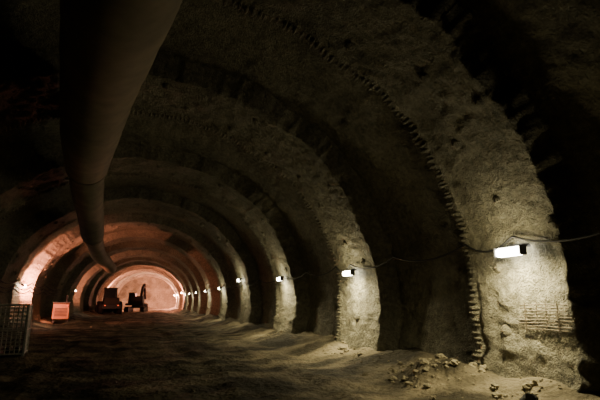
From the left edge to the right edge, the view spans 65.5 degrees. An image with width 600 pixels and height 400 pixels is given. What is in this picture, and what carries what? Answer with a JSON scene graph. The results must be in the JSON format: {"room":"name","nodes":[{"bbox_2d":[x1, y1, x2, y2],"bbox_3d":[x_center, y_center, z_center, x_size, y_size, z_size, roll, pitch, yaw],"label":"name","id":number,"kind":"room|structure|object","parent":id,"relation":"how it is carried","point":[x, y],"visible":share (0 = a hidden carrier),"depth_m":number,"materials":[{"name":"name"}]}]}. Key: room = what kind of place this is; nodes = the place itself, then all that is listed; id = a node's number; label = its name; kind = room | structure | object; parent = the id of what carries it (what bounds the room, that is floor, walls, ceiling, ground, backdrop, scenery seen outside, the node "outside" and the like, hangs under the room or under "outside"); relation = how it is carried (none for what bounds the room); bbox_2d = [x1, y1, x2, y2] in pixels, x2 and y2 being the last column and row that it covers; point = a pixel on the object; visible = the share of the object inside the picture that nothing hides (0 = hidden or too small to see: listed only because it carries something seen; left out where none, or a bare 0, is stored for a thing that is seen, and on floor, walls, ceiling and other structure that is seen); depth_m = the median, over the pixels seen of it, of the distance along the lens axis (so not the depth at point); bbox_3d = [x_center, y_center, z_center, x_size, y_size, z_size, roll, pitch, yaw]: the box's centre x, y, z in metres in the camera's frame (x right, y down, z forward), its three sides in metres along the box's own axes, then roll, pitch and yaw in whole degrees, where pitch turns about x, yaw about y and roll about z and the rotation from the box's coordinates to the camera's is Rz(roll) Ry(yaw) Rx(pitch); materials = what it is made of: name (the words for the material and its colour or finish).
{"room":"underground passage","nodes":[
{"label":"underground passage","id":0,"kind":"room"},
{"bbox_2d":[0,127,130,326],"bbox_3d":[-21.201,8.795,47.842,7.444,7.720,137.614,4,-13,-19],"label":"wall","id":1,"kind":"structure","parent":0,"point":[21,231],"depth_m":26.62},
{"bbox_2d":[0,280,59,295],"bbox_3d":[-13.935,3.689,20.747,0.261,0.722,41.037,4,-13,-18],"label":"power cable","id":2,"kind":"object","parent":1,"relation":"attached to","point":[0,280],"visible":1,"depth_m":28.57,"materials":[{"name":"black rubber"}]},
{"bbox_2d":[0,41,561,336],"bbox_3d":[-8.599,2.984,24.866,14.136,6.957,56.517,4,-13,-19],"label":"bolts","id":3,"kind":"object","parent":1,"relation":"attached to","point":[553,222],"visible":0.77,"depth_m":8.84,"materials":[{"name":"metal"}]},
{"bbox_2d":[117,277,175,308],"bbox_3d":[-36.791,24.780,112.712,15.200,14.136,1.217,4,-13,-19],"label":"wall","id":4,"kind":"structure","parent":0,"point":[159,294],"depth_m":113.62,"materials":[{"name":"beige concrete"}]},
{"bbox_2d":[0,0,402,280],"bbox_3d":[-15.923,5.281,50.506,12.353,2.030,137.648,4,-13,-19],"label":"ceiling","id":5,"kind":"structure","parent":0,"point":[232,68],"depth_m":12.77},
{"bbox_2d":[59,0,181,272],"bbox_3d":[-6.505,-0.985,15.743,2.494,4.168,49.130,5,-13,-22],"label":"ventilation duct","id":6,"kind":"object","parent":5,"relation":"hanging from","point":[108,49],"visible":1,"depth_m":7.38,"materials":[{"name":"fabric"}]},
{"bbox_2d":[0,307,599,399],"bbox_3d":[-15.964,12.172,49.359,19.217,0.659,134.460,4,-13,-19],"label":"floor","id":7,"kind":"structure","parent":0,"point":[164,353],"depth_m":11.45,"materials":[{"name":"brown soil"}]},
{"bbox_2d":[0,304,32,356],"bbox_3d":[-9.612,3.941,14.107,2.470,1.550,1.270,6,-14,-25],"label":"cage","id":8,"kind":"object","parent":7,"relation":"on","point":[18,350],"visible":0.98,"depth_m":14.06,"materials":[{"name":"metal"}]},
{"bbox_2d":[51,295,70,322],"bbox_3d":[-17.510,7.982,34.249,1.150,1.955,2.300,6,-14,-25],"label":"portable generator","id":9,"kind":"object","parent":7,"relation":"on","point":[60,309],"visible":0.99,"depth_m":33.36,"materials":[{"name":"paint"}]},
{"bbox_2d":[95,288,122,313],"bbox_3d":[-26.281,13.895,64.290,2.980,3.480,8.230,6,-14,-26],"label":"wheel loader","id":10,"kind":"object","parent":7,"relation":"on","point":[110,303],"visible":0.96,"depth_m":61.74,"materials":[{"name":"paint"}]},
{"bbox_2d":[9,207,241,322],"bbox_3d":[-9.812,3.846,28.180,13.427,7.403,0.513,4,-13,-19],"label":"girder","id":11,"kind":"object","parent":7,"relation":"on","point":[138,207],"visible":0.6,"depth_m":28.73,"materials":[{"name":"metal"}]},
{"bbox_2d":[39,227,220,319],"bbox_3d":[-12.419,5.508,35.757,13.468,7.396,0.471,4,-13,-19],"label":"girder","id":12,"kind":"object","parent":7,"relation":"on","point":[119,227],"visible":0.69,"depth_m":36.06,"materials":[{"name":"metal"}]},
{"bbox_2d":[124,283,147,311],"bbox_3d":[-24.773,14.949,71.938,2.800,4.379,7.311,2,-12,-8],"label":"excavator","id":13,"kind":"object","parent":7,"relation":"on","point":[136,301],"visible":1,"depth_m":69.12,"materials":[{"name":"paint"}]},
{"bbox_2d":[0,174,277,329],"bbox_3d":[-7.241,2.211,20.666,13.541,7.366,0.520,4,-13,-19],"label":"girder","id":14,"kind":"object","parent":7,"relation":"on","point":[17,209],"visible":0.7,"depth_m":21.91,"materials":[{"name":"metal"}]},
{"bbox_2d":[0,111,341,341],"bbox_3d":[-4.782,0.677,13.772,13.533,7.445,0.554,4,-13,-19],"label":"girder","id":15,"kind":"object","parent":7,"relation":"on","point":[132,112],"visible":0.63,"depth_m":15.15,"materials":[{"name":"metal"}]},
{"bbox_2d":[210,0,482,364],"bbox_3d":[-2.605,-0.632,7.684,13.521,7.421,0.544,4,-13,-19],"label":"girder","id":16,"kind":"object","parent":7,"relation":"on","point":[441,184],"visible":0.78,"depth_m":9.39,"materials":[{"name":"metal"}]},
{"bbox_2d":[265,330,568,399],"bbox_3d":[0.956,4.325,13.612,1.488,0.596,15.485,4,-13,-19],"label":"rubble pile","id":17,"kind":"object","parent":7,"relation":"on","point":[526,386],"visible":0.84,"depth_m":8.76,"materials":[{"name":"stone"}]},
{"bbox_2d":[519,392,538,399],"bbox_3d":[3.358,2.933,6.826,0.242,0.224,0.241,-1,-12,3],"label":"rock","id":18,"kind":"object","parent":7,"relation":"on","point":[527,396],"visible":1,"depth_m":6.77,"materials":[{"name":"stone"}]},
{"bbox_2d":[165,0,599,392],"bbox_3d":[-10.754,9.604,51.435,7.489,7.693,137.654,4,-13,-19],"label":"wall","id":19,"kind":"structure","parent":0,"point":[533,145],"depth_m":9.12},
{"bbox_2d":[276,276,283,280],"bbox_3d":[-0.799,3.533,21.121,0.396,0.245,0.630,4,-13,-19],"label":"wall lamp","id":20,"kind":"object","parent":19,"relation":"attached to","point":[277,278],"visible":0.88,"depth_m":20.93,"materials":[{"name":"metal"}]},
{"bbox_2d":[342,268,358,275],"bbox_3d":[1.592,2.213,14.352,0.395,0.240,0.630,4,-13,-19],"label":"wall lamp","id":21,"kind":"object","parent":19,"relation":"attached to","point":[346,272],"visible":0.99,"depth_m":14.13,"materials":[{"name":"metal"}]},
{"bbox_2d":[187,232,599,294],"bbox_3d":[-4.727,6.108,32.800,0.397,0.235,72.017,4,-13,-18],"label":"power cable","id":22,"kind":"object","parent":19,"relation":"attached to","point":[598,233],"visible":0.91,"depth_m":9.56,"materials":[{"name":"black rubber"}]},
{"bbox_2d":[493,243,530,257],"bbox_3d":[3.774,0.874,8.201,0.395,0.237,0.630,4,-13,-19],"label":"wall lamp","id":23,"kind":"object","parent":19,"relation":"attached to","point":[513,249],"visible":0.98,"depth_m":8.07,"materials":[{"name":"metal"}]},
{"bbox_2d":[517,302,573,335],"bbox_3d":[4.062,1.945,7.699,0.255,0.522,1.158,4,-13,-19],"label":"wire mesh","id":24,"kind":"object","parent":19,"relation":"attached to","point":[536,304],"visible":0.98,"depth_m":7.59,"materials":[{"name":"metal"}]}
]}

